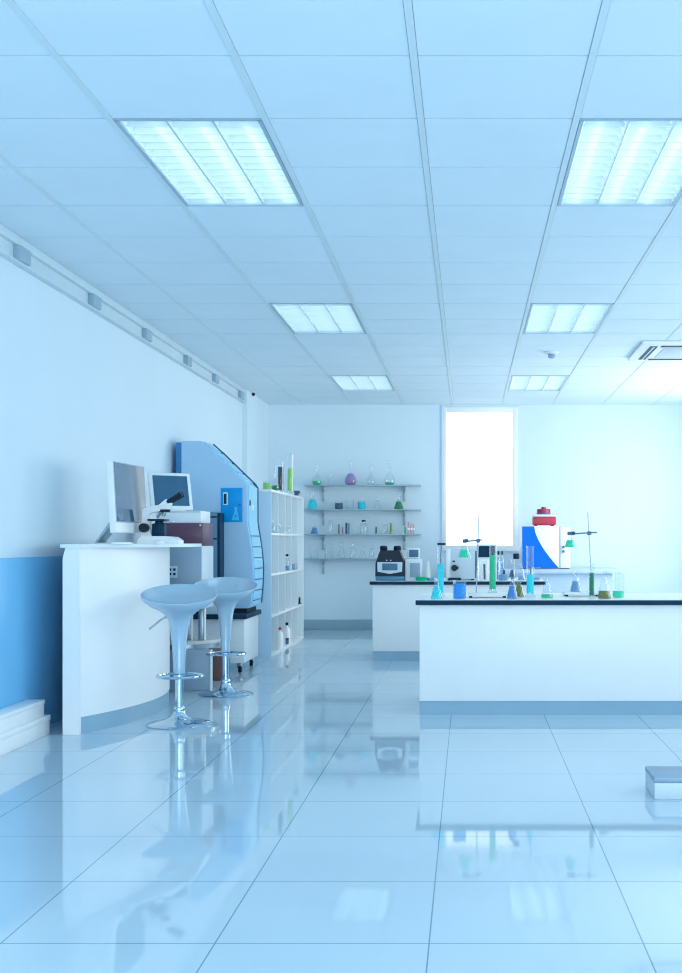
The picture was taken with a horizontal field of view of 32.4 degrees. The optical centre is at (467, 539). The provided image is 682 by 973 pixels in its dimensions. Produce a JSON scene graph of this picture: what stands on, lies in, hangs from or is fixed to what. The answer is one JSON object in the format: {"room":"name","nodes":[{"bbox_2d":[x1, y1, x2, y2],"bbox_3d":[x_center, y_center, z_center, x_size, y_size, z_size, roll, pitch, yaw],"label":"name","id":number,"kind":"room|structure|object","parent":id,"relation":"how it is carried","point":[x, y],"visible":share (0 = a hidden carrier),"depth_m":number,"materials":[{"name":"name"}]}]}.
{"room":"laboratory","nodes":[
{"label":"laboratory","id":0,"kind":"room"},
{"bbox_2d":[0,256,241,635],"bbox_3d":[-2.695,-0.395,5.900,0.250,3.050,17.500,0,0,0],"label":"wall","id":1,"kind":"structure","parent":0,"point":[79,393],"depth_m":7.54,"materials":[{"name":"paint"}]},
{"bbox_2d":[0,556,62,723],"bbox_3d":[-2.564,0.615,7.700,0.012,1.030,3.400,0,0,0],"label":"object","id":2,"kind":"structure","parent":1,"relation":"attached to","point":[31,588],"depth_m":6.81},
{"bbox_2d":[0,223,245,402],"bbox_3d":[-2.539,-1.634,5.300,0.062,0.148,15.800,0,0,0],"label":"trim","id":3,"kind":"structure","parent":1,"relation":"attached to","point":[13,248],"depth_m":7.99,"materials":[{"name":"paint"}]},
{"bbox_2d":[242,390,268,488],"bbox_3d":[-2.542,-0.290,13.925,0.055,2.840,1.450,0,0,0],"label":"wall","id":4,"kind":"structure","parent":0,"point":[255,412],"depth_m":13.73,"materials":[{"name":"paint"}]},
{"bbox_2d":[0,0,681,404],"bbox_3d":[0.315,-1.813,6.025,6.270,0.213,17.750,0,0,0],"label":"ceiling","id":5,"kind":"structure","parent":0,"point":[425,146],"depth_m":5.58,"materials":[{"name":"tile"}]},
{"bbox_2d":[114,118,303,205],"bbox_3d":[-1.140,-1.763,5.322,0.600,0.114,1.218,0,0,0],"label":"ceiling light","id":6,"kind":"object","parent":5,"relation":"attached to","point":[204,161],"visible":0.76,"depth_m":5.27,"materials":[{"name":"white plastic"}]},
{"bbox_2d":[269,303,366,333],"bbox_3d":[-1.140,-1.763,8.994,0.600,0.114,1.218,0,0,0],"label":"ceiling light","id":7,"kind":"object","parent":5,"relation":"attached to","point":[301,318],"visible":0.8,"depth_m":8.95,"materials":[{"name":"white plastic"}]},
{"bbox_2d":[329,375,394,390],"bbox_3d":[-1.140,-1.763,12.666,0.600,0.114,1.218,0,0,0],"label":"ceiling light","id":8,"kind":"object","parent":5,"relation":"attached to","point":[344,382],"visible":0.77,"depth_m":12.71,"materials":[{"name":"white plastic"}]},
{"bbox_2d":[508,375,569,390],"bbox_3d":[0.756,-1.763,12.666,0.600,0.114,1.218,0,0,0],"label":"ceiling light","id":9,"kind":"object","parent":5,"relation":"attached to","point":[517,382],"visible":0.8,"depth_m":12.71,"materials":[{"name":"white plastic"}]},
{"bbox_2d":[544,351,558,358],"bbox_3d":[0.760,-1.680,10.550,0.130,0.060,0.130,0,0,0],"label":"smoke detector","id":10,"kind":"object","parent":5,"relation":"attached to","point":[551,354],"visible":1,"depth_m":10.52,"materials":[{"name":"white plastic"}]},
{"bbox_2d":[523,303,613,333],"bbox_3d":[0.756,-1.763,8.994,0.600,0.114,1.218,0,0,0],"label":"ceiling light","id":11,"kind":"object","parent":5,"relation":"attached to","point":[542,318],"visible":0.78,"depth_m":8.95,"materials":[{"name":"white plastic"}]},
{"bbox_2d":[557,118,681,205],"bbox_3d":[0.756,-1.763,5.322,0.600,0.114,1.218,0,0,0],"label":"ceiling light","id":12,"kind":"object","parent":5,"relation":"attached to","point":[613,161],"visible":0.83,"depth_m":5.29,"materials":[{"name":"white plastic"}]},
{"bbox_2d":[628,341,681,360],"bbox_3d":[1.975,-1.691,10.425,0.950,0.038,0.950,0,0,0],"label":"ceiling vent","id":13,"kind":"object","parent":5,"relation":"in","point":[647,350],"visible":1,"depth_m":10.34,"materials":[{"name":"white metal"}]},
{"bbox_2d":[654,348,681,357],"bbox_3d":[1.975,-1.678,10.425,0.520,0.008,0.520,0,0,0],"label":"grille","id":14,"kind":"object","parent":13,"relation":"attached to","point":[661,352],"depth_m":10.41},
{"bbox_2d":[0,630,681,972],"bbox_3d":[0.315,1.190,6.025,6.370,0.120,17.850,0,0,0],"label":"floor","id":15,"kind":"structure","parent":0,"point":[320,822],"depth_m":4.47,"materials":[{"name":"tile"}]},
{"bbox_2d":[0,715,50,755],"bbox_3d":[-2.495,1.074,6.355,0.125,0.112,0.818,0,0,0],"label":"storage box","id":16,"kind":"object","parent":15,"relation":"on","point":[17,737],"visible":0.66,"depth_m":6.37,"materials":[{"name":"white laminate"}]},
{"bbox_2d":[0,699,44,733],"bbox_3d":[-2.505,0.971,6.350,0.107,0.095,0.748,0,0,0],"label":"storage box","id":17,"kind":"object","parent":16,"relation":"on","point":[15,715],"visible":1,"depth_m":6.39,"materials":[{"name":"white laminate"}]},
{"bbox_2d":[60,543,201,734],"bbox_3d":[-2.150,0.578,7.607,0.700,1.105,1.785,0,0,0],"label":"reception desk","id":18,"kind":"object","parent":15,"relation":"on","point":[112,658],"depth_m":6.99,"materials":[{"name":"white laminate"}]},
{"bbox_2d":[92,460,145,543],"bbox_3d":[-2.245,-0.232,7.402,0.240,0.514,0.592,0,0,0],"label":"monitor","id":19,"kind":"object","parent":18,"relation":"on","point":[125,481],"visible":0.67,"depth_m":7.31,"materials":[{"name":"white plastic"}]},
{"bbox_2d":[111,542,133,543],"bbox_3d":[-2.090,0.018,7.020,0.120,0.013,0.280,0,0,-14],"label":"keyboard","id":20,"kind":"object","parent":18,"relation":"on","point":[112,542],"visible":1,"depth_m":6.89,"materials":[{"name":"white plastic"}]},
{"bbox_2d":[60,543,201,547],"bbox_3d":[-2.150,0.035,7.607,0.700,0.020,1.785,0,0,0],"label":"countertop","id":21,"kind":"structure","parent":18,"relation":"on","point":[135,544],"depth_m":7.00,"materials":[{"name":"white plastic"}]},
{"bbox_2d":[154,540,163,543],"bbox_3d":[-1.923,0.013,7.220,0.064,0.025,0.101,0,0,0],"label":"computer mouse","id":22,"kind":"object","parent":18,"relation":"on","point":[156,541],"visible":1,"depth_m":7.18,"materials":[{"name":"white plastic"}]},
{"bbox_2d":[138,492,184,543],"bbox_3d":[-1.977,-0.143,7.500,0.279,0.337,0.150,0,0,0],"label":"microscope","id":23,"kind":"object","parent":18,"relation":"on","point":[150,532],"visible":1,"depth_m":7.47,"materials":[{"name":"white plastic"}]},
{"bbox_2d":[140,584,217,729],"bbox_3d":[-1.767,0.704,7.100,0.462,0.852,0.462,0,0,0],"label":"bar stool","id":24,"kind":"object","parent":15,"relation":"on","point":[178,603],"visible":1,"depth_m":7.07,"materials":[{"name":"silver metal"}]},
{"bbox_2d":[169,545,220,690],"bbox_3d":[-2.190,0.586,8.975,0.544,1.088,0.610,0,0,0],"label":"base cabinet","id":25,"kind":"object","parent":15,"relation":"on","point":[188,565],"visible":0.6,"depth_m":8.68,"materials":[{"name":"grey metal"}]},
{"bbox_2d":[170,566,176,577],"bbox_3d":[-2.211,0.239,8.676,0.075,0.090,0.008,0,0,0],"label":"power socket","id":26,"kind":"object","parent":25,"relation":"attached to","point":[173,569],"depth_m":8.67,"materials":[{"name":"white plastic"}]},
{"bbox_2d":[153,523,212,545],"bbox_3d":[-2.171,-0.042,8.852,0.377,0.168,0.356,0,0,0],"label":"instrument box","id":27,"kind":"object","parent":25,"relation":"on","point":[201,533],"visible":0.78,"depth_m":8.68,"materials":[{"name":"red plastic"}]},
{"bbox_2d":[156,511,209,523],"bbox_3d":[-2.171,-0.173,8.858,0.338,0.094,0.324,0,0,0],"label":"desktop computer","id":28,"kind":"object","parent":27,"relation":"on","point":[178,516],"visible":0.66,"depth_m":8.70,"materials":[{"name":"white plastic"}]},
{"bbox_2d":[147,472,192,510],"bbox_3d":[-2.273,-0.367,8.868,0.330,0.294,0.154,0,0,-36],"label":"monitor","id":29,"kind":"object","parent":28,"relation":"on","point":[162,486],"visible":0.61,"depth_m":8.86,"materials":[{"name":"white plastic"}]},
{"bbox_2d":[170,636,220,644],"bbox_3d":[-2.190,0.776,9.000,0.544,0.024,0.560,0,0,0],"label":"shelf","id":30,"kind":"object","parent":25,"relation":"attached to","point":[191,640],"depth_m":8.83,"materials":[{"name":"white wood"}]},
{"bbox_2d":[209,648,229,680],"bbox_3d":[-2.148,1.012,9.470,0.344,0.235,0.300,0,0,0],"label":"crate","id":31,"kind":"object","parent":15,"relation":"on","point":[217,660],"visible":0.13,"depth_m":9.32,"materials":[{"name":"brown wood"}]},
{"bbox_2d":[194,577,257,697],"bbox_3d":[-1.771,0.704,8.480,0.462,0.852,0.462,0,0,0],"label":"bar stool","id":32,"kind":"object","parent":15,"relation":"on","point":[230,590],"visible":0.9,"depth_m":8.45,"materials":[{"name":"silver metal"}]},
{"bbox_2d":[193,609,260,671],"bbox_3d":[-2.167,0.880,10.170,0.585,0.499,0.720,0,0,0],"label":"base cabinet","id":33,"kind":"object","parent":15,"relation":"on","point":[244,633],"visible":0.52,"depth_m":9.85,"materials":[{"name":"white laminate"}]},
{"bbox_2d":[206,512,223,613],"bbox_3d":[-2.163,0.197,9.913,0.123,0.867,0.174,0,0,0],"label":"tower","id":34,"kind":"object","parent":33,"relation":"on","point":[216,518],"visible":0.42,"depth_m":9.83,"materials":[{"name":"black plastic"}]},
{"bbox_2d":[176,441,263,612],"bbox_3d":[-2.186,-0.119,10.246,0.689,1.498,0.488,0,0,0],"label":"machine","id":35,"kind":"object","parent":33,"relation":"on","point":[218,484],"visible":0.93,"depth_m":10.02,"materials":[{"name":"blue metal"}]},
{"bbox_2d":[256,489,303,656],"bbox_3d":[-2.179,0.321,12.310,0.562,1.622,2.220,0,0,0],"label":"shelf unit","id":36,"kind":"object","parent":15,"relation":"on","point":[281,514],"visible":0.44,"depth_m":12.08,"materials":[{"name":"white laminate"}]},
{"bbox_2d":[263,483,269,488],"bbox_3d":[-1.961,-0.532,11.300,0.082,0.085,0.082,0,0,0],"label":"beaker","id":37,"kind":"object","parent":36,"relation":"on","point":[265,485],"visible":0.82,"depth_m":11.27,"materials":[{"name":"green glass"}]},
{"bbox_2d":[271,485,278,490],"bbox_3d":[-1.933,-0.616,11.620,0.076,0.251,0.076,0,0,0],"label":"flask","id":38,"kind":"object","parent":36,"relation":"on","point":[274,487],"visible":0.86,"depth_m":11.59,"materials":[{"name":"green glass"}]},
{"bbox_2d":[278,467,282,489],"bbox_3d":[-1.919,-0.660,11.880,0.089,0.340,0.089,0,0,0],"label":"cylinder","id":39,"kind":"object","parent":36,"relation":"on","point":[280,469],"visible":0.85,"depth_m":11.86,"materials":[{"name":"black glass"}]},
{"bbox_2d":[278,627,282,647],"bbox_3d":[-1.952,1.006,12.000,0.084,0.208,0.084,0,0,0],"label":"bottle","id":40,"kind":"object","parent":36,"relation":"on","point":[280,634],"visible":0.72,"depth_m":11.97,"materials":[{"name":"white plastic"}]},
{"bbox_2d":[285,622,289,642],"bbox_3d":[-1.952,0.998,12.470,0.080,0.224,0.080,0,0,0],"label":"bottle","id":41,"kind":"object","parent":36,"relation":"on","point":[287,629],"visible":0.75,"depth_m":12.44,"materials":[{"name":"white plastic"}]},
{"bbox_2d":[288,468,292,490],"bbox_3d":[-1.890,-0.708,12.350,0.099,0.436,0.099,0,0,0],"label":"cylinder","id":42,"kind":"object","parent":36,"relation":"on","point":[290,470],"visible":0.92,"depth_m":12.32,"materials":[{"name":"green glass"}]},
{"bbox_2d":[370,578,545,660],"bbox_3d":[-0.096,0.756,11.225,1.642,0.747,0.840,0,0,0],"label":"lab bench","id":43,"kind":"object","parent":15,"relation":"on","point":[396,616],"visible":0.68,"depth_m":10.83,"materials":[{"name":"white laminate"}]},
{"bbox_2d":[375,546,404,580],"bbox_3d":[-0.735,0.218,11.028,0.276,0.330,0.264,0,0,0],"label":"machine","id":44,"kind":"object","parent":43,"relation":"on","point":[390,564],"visible":1,"depth_m":10.91,"materials":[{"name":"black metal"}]},
{"bbox_2d":[405,548,422,579],"bbox_3d":[-0.517,0.231,11.082,0.156,0.305,0.236,0,0,0],"label":"machine","id":45,"kind":"object","parent":43,"relation":"on","point":[413,563],"visible":0.88,"depth_m":10.97,"materials":[{"name":"white plastic"}]},
{"bbox_2d":[416,577,426,580],"bbox_3d":[-0.437,0.365,10.900,0.108,0.036,0.107,0,0,0],"label":"dish","id":46,"kind":"object","parent":43,"relation":"on","point":[417,578],"visible":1,"depth_m":10.86,"materials":[{"name":"green glass"}]},
{"bbox_2d":[425,558,430,577],"bbox_3d":[-0.382,0.279,11.150,0.060,0.209,0.059,0,0,0],"label":"wash bottle","id":47,"kind":"object","parent":43,"relation":"on","point":[428,572],"visible":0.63,"depth_m":11.13,"materials":[{"name":"white plastic"}]},
{"bbox_2d":[371,578,543,580],"bbox_3d":[-0.096,0.385,11.225,1.634,0.003,0.832,0,0,0],"label":"countertop","id":48,"kind":"structure","parent":43,"relation":"on","point":[436,579],"depth_m":10.97,"materials":[{"name":"black laminate"}]},
{"bbox_2d":[446,548,476,580],"bbox_3d":[-0.062,0.233,11.150,0.290,0.300,0.400,0,0,0],"label":"spectrometer","id":49,"kind":"object","parent":43,"relation":"on","point":[458,568],"visible":0.98,"depth_m":11.02,"materials":[{"name":"white plastic"}]},
{"bbox_2d":[483,564,485,578],"bbox_3d":[0.133,0.291,10.980,0.094,0.184,0.094,0,0,0],"label":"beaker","id":50,"kind":"object","parent":43,"relation":"on","point":[484,571],"visible":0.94,"depth_m":10.97,"materials":[{"name":"clear glass"}]},
{"bbox_2d":[477,544,496,578],"bbox_3d":[0.180,0.213,11.340,0.200,0.340,0.120,0,0,0],"label":"spectrometer","id":51,"kind":"object","parent":43,"relation":"on","point":[484,550],"visible":0.56,"depth_m":11.28,"materials":[{"name":"white plastic"}]},
{"bbox_2d":[497,551,499,578],"bbox_3d":[0.298,0.245,11.300,0.037,0.277,0.037,0,0,0],"label":"bottle","id":52,"kind":"object","parent":43,"relation":"on","point":[498,564],"visible":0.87,"depth_m":11.29,"materials":[{"name":"clear glass"}]},
{"bbox_2d":[501,551,503,573],"bbox_3d":[0.335,0.245,11.350,0.031,0.276,0.031,0,0,0],"label":"bottle","id":53,"kind":"object","parent":43,"relation":"on","point":[502,564],"visible":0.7,"depth_m":11.34,"materials":[{"name":"clear glass"}]},
{"bbox_2d":[499,570,507,579],"bbox_3d":[0.337,0.291,11.000,0.106,0.184,0.106,0,0,0],"label":"flask","id":54,"kind":"object","parent":43,"relation":"on","point":[503,576],"visible":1,"depth_m":10.96,"materials":[{"name":"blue glass"}]},
{"bbox_2d":[509,569,514,578],"bbox_3d":[0.428,0.283,11.200,0.058,0.200,0.058,0,0,0],"label":"flask","id":55,"kind":"object","parent":43,"relation":"on","point":[512,573],"visible":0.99,"depth_m":11.18,"materials":[{"name":"clear glass"}]},
{"bbox_2d":[415,593,681,714],"bbox_3d":[1.018,0.757,7.955,2.713,0.745,0.980,0,0,0],"label":"lab bench","id":56,"kind":"object","parent":15,"relation":"on","point":[529,654],"visible":0.91,"depth_m":7.49,"materials":[{"name":"white laminate"}]},
{"bbox_2d":[431,586,441,598],"bbox_3d":[-0.206,0.317,7.569,0.074,0.137,0.074,0,0,0],"label":"flask","id":57,"kind":"object","parent":56,"relation":"on","point":[436,594],"visible":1,"depth_m":7.55,"materials":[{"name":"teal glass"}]},
{"bbox_2d":[437,543,445,592],"bbox_3d":[-0.186,0.203,7.904,0.067,0.365,0.065,0,0,0],"label":"cylinder","id":58,"kind":"object","parent":56,"relation":"on","point":[440,565],"visible":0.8,"depth_m":7.89,"materials":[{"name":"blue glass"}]},
{"bbox_2d":[453,583,465,597],"bbox_3d":[-0.056,0.324,7.621,0.094,0.122,0.094,0,0,0],"label":"beaker","id":59,"kind":"object","parent":56,"relation":"on","point":[459,590],"visible":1,"depth_m":7.59,"materials":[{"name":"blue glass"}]},
{"bbox_2d":[463,514,507,597],"bbox_3d":[0.114,0.106,7.800,0.300,0.558,0.170,0,0,0],"label":"stand","id":60,"kind":"object","parent":56,"relation":"on","point":[470,594],"visible":1,"depth_m":7.80,"materials":[{"name":"grey metal"}]},
{"bbox_2d":[459,550,469,556],"bbox_3d":[-0.023,0.053,7.800,0.081,0.134,0.081,0,0,0],"label":"flask","id":61,"kind":"object","parent":60,"relation":"hanging from","point":[463,553],"visible":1,"depth_m":7.77,"materials":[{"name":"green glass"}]},
{"bbox_2d":[490,555,495,588],"bbox_3d":[0.165,0.183,7.790,0.065,0.343,0.065,0,0,0],"label":"cylinder","id":62,"kind":"object","parent":60,"relation":"on","point":[492,557],"visible":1,"depth_m":7.77,"materials":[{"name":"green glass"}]},
{"bbox_2d":[507,586,516,598],"bbox_3d":[0.288,0.313,7.569,0.073,0.144,0.073,0,0,0],"label":"flask","id":63,"kind":"object","parent":56,"relation":"on","point":[512,594],"visible":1,"depth_m":7.55,"materials":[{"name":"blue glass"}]},
{"bbox_2d":[513,553,518,558],"bbox_3d":[0.341,0.240,8.194,0.045,0.290,0.045,0,0,0],"label":"test tube","id":64,"kind":"object","parent":56,"relation":"on","point":[515,555],"visible":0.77,"depth_m":8.18,"materials":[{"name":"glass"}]},
{"bbox_2d":[516,584,523,596],"bbox_3d":[0.344,0.318,7.835,0.068,0.135,0.068,0,0,0],"label":"flask","id":65,"kind":"object","parent":56,"relation":"on","point":[519,591],"visible":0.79,"depth_m":7.82,"materials":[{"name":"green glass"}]},
{"bbox_2d":[527,550,533,593],"bbox_3d":[0.420,0.213,7.835,0.075,0.344,0.075,0,0,0],"label":"cylinder","id":66,"kind":"object","parent":56,"relation":"on","point":[530,577],"visible":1,"depth_m":7.82,"materials":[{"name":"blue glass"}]},
{"bbox_2d":[541,594,552,597],"bbox_3d":[0.524,0.315,7.700,0.080,0.139,0.080,0,0,0],"label":"flask","id":67,"kind":"object","parent":56,"relation":"on","point":[543,595],"visible":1,"depth_m":7.67,"materials":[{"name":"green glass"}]},
{"bbox_2d":[416,593,681,599],"bbox_3d":[1.018,0.387,7.955,2.705,0.003,0.972,0,0,0],"label":"countertop","id":68,"kind":"structure","parent":56,"relation":"on","point":[424,596],"depth_m":7.77,"materials":[{"name":"black laminate"}]},
{"bbox_2d":[562,512,598,595],"bbox_3d":[0.777,0.097,7.980,0.247,0.576,0.170,0,0,0],"label":"stand","id":69,"kind":"object","parent":56,"relation":"on","point":[566,593],"visible":0.91,"depth_m":7.98,"materials":[{"name":"grey metal"}]},
{"bbox_2d":[565,540,574,546],"bbox_3d":[0.703,-0.005,7.980,0.077,0.116,0.077,0,0,0],"label":"flask","id":70,"kind":"object","parent":69,"relation":"hanging from","point":[569,543],"visible":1,"depth_m":7.96,"materials":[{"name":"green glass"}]},
{"bbox_2d":[570,581,580,590],"bbox_3d":[0.737,0.285,7.950,0.077,0.140,0.077,0,0,0],"label":"flask","id":71,"kind":"object","parent":69,"relation":"on","point":[575,586],"visible":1,"depth_m":7.93,"materials":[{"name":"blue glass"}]},
{"bbox_2d":[589,573,593,595],"bbox_3d":[0.821,0.269,7.700,0.050,0.232,0.050,0,0,0],"label":"cylinder","id":72,"kind":"object","parent":56,"relation":"on","point":[591,575],"visible":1,"depth_m":7.69,"materials":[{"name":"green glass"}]},
{"bbox_2d":[598,591,610,597],"bbox_3d":[0.895,0.294,7.621,0.092,0.181,0.092,0,0,0],"label":"flask","id":73,"kind":"object","parent":56,"relation":"on","point":[602,594],"visible":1,"depth_m":7.59,"materials":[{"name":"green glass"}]},
{"bbox_2d":[613,591,623,596],"bbox_3d":[1.009,0.303,7.794,0.087,0.163,0.087,0,0,0],"label":"beaker","id":74,"kind":"object","parent":56,"relation":"on","point":[615,593],"visible":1,"depth_m":7.76,"materials":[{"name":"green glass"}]},
{"bbox_2d":[500,567,621,592],"bbox_3d":[0.792,0.738,14.090,2.025,0.785,0.980,0,0,0],"label":"table","id":75,"kind":"object","parent":15,"relation":"on","point":[557,580],"visible":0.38,"depth_m":13.66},
{"bbox_2d":[520,526,569,568],"bbox_3d":[0.924,0.089,13.993,0.576,0.512,0.553,0,0,0],"label":"chromatograph","id":76,"kind":"object","parent":75,"relation":"on","point":[546,544],"visible":1,"depth_m":13.72,"materials":[{"name":"white plastic"}]},
{"bbox_2d":[532,507,555,525],"bbox_3d":[0.914,-0.283,13.950,0.279,0.232,0.260,0,0,0],"label":"centrifuge","id":77,"kind":"object","parent":76,"relation":"on","point":[543,516],"visible":0.93,"depth_m":13.82,"materials":[{"name":"red plastic"}]},
{"bbox_2d":[645,766,681,799],"bbox_3d":[1.010,1.081,5.170,0.404,0.098,0.264,0,0,0],"label":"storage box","id":78,"kind":"object","parent":15,"relation":"on","point":[662,782],"visible":1,"depth_m":5.04,"materials":[{"name":"white metal"}]},
{"bbox_2d":[269,405,681,619],"bbox_3d":[0.315,-0.395,14.775,6.370,3.050,0.250,0,0,0],"label":"wall","id":79,"kind":"structure","parent":0,"point":[621,465],"depth_m":14.65,"materials":[{"name":"paint"}]},
{"bbox_2d":[304,620,372,629],"bbox_3d":[0.379,1.067,14.643,5.101,0.125,0.015,0,0,0],"label":"baseboard","id":80,"kind":"structure","parent":79,"relation":"attached to","point":[308,624],"depth_m":14.63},
{"bbox_2d":[304,558,406,573],"bbox_3d":[-1.316,0.330,14.525,1.452,0.200,0.250,0,0,0],"label":"wall shelf","id":81,"kind":"object","parent":79,"relation":"attached to","point":[322,559],"visible":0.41,"depth_m":14.40,"materials":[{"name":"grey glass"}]},
{"bbox_2d":[304,509,420,525],"bbox_3d":[-1.316,-0.281,14.525,1.452,0.200,0.250,0,0,0],"label":"wall shelf","id":82,"kind":"object","parent":79,"relation":"attached to","point":[321,510],"visible":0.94,"depth_m":14.51,"materials":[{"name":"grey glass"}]},
{"bbox_2d":[307,499,317,508],"bbox_3d":[-1.944,-0.487,14.480,0.140,0.212,0.140,0,0,0],"label":"flask","id":83,"kind":"object","parent":82,"relation":"on","point":[312,503],"visible":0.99,"depth_m":14.44,"materials":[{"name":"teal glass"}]},
{"bbox_2d":[335,503,342,508],"bbox_3d":[-1.610,-0.431,14.480,0.108,0.100,0.108,0,0,0],"label":"beaker","id":84,"kind":"object","parent":82,"relation":"on","point":[337,505],"visible":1,"depth_m":14.44,"materials":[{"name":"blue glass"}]},
{"bbox_2d":[358,502,364,508],"bbox_3d":[-1.327,-0.437,14.480,0.108,0.112,0.108,0,0,0],"label":"beaker","id":85,"kind":"object","parent":82,"relation":"on","point":[361,505],"visible":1,"depth_m":14.44,"materials":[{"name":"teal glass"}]},
{"bbox_2d":[394,501,402,508],"bbox_3d":[-0.864,-0.465,14.480,0.125,0.168,0.125,0,0,0],"label":"flask","id":86,"kind":"object","parent":82,"relation":"on","point":[398,505],"visible":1,"depth_m":14.44,"materials":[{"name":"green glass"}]},
{"bbox_2d":[304,485,420,500],"bbox_3d":[-1.316,-0.587,14.525,1.452,0.200,0.250,0,0,0],"label":"wall shelf","id":87,"kind":"object","parent":79,"relation":"attached to","point":[321,486],"visible":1,"depth_m":14.62,"materials":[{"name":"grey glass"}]},
{"bbox_2d":[312,481,320,484],"bbox_3d":[-1.889,-0.821,14.480,0.115,0.268,0.115,0,0,0],"label":"flask","id":88,"kind":"object","parent":87,"relation":"on","point":[314,482],"visible":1,"depth_m":14.44,"materials":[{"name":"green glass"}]},
{"bbox_2d":[345,473,355,484],"bbox_3d":[-1.466,-0.843,14.480,0.150,0.312,0.150,0,0,0],"label":"flask","id":89,"kind":"object","parent":87,"relation":"on","point":[350,479],"visible":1,"depth_m":14.43,"materials":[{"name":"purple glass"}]},
{"bbox_2d":[304,534,420,549],"bbox_3d":[-1.316,0.025,14.525,1.452,0.200,0.250,0,0,0],"label":"wall shelf","id":90,"kind":"object","parent":79,"relation":"attached to","point":[322,535],"visible":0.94,"depth_m":14.40,"materials":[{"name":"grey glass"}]},
{"bbox_2d":[311,527,317,533],"bbox_3d":[-1.917,-0.143,14.480,0.095,0.138,0.095,0,0,0],"label":"flask","id":91,"kind":"object","parent":90,"relation":"on","point":[314,529],"visible":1,"depth_m":14.45,"materials":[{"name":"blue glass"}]},
{"bbox_2d":[442,406,519,550],"bbox_3d":[0.159,-0.773,14.675,0.985,1.833,0.130,0,0,0],"label":"window","id":92,"kind":"structure","parent":79,"relation":"in","point":[515,410],"depth_m":14.63,"materials":[{"name":"white plastic"}]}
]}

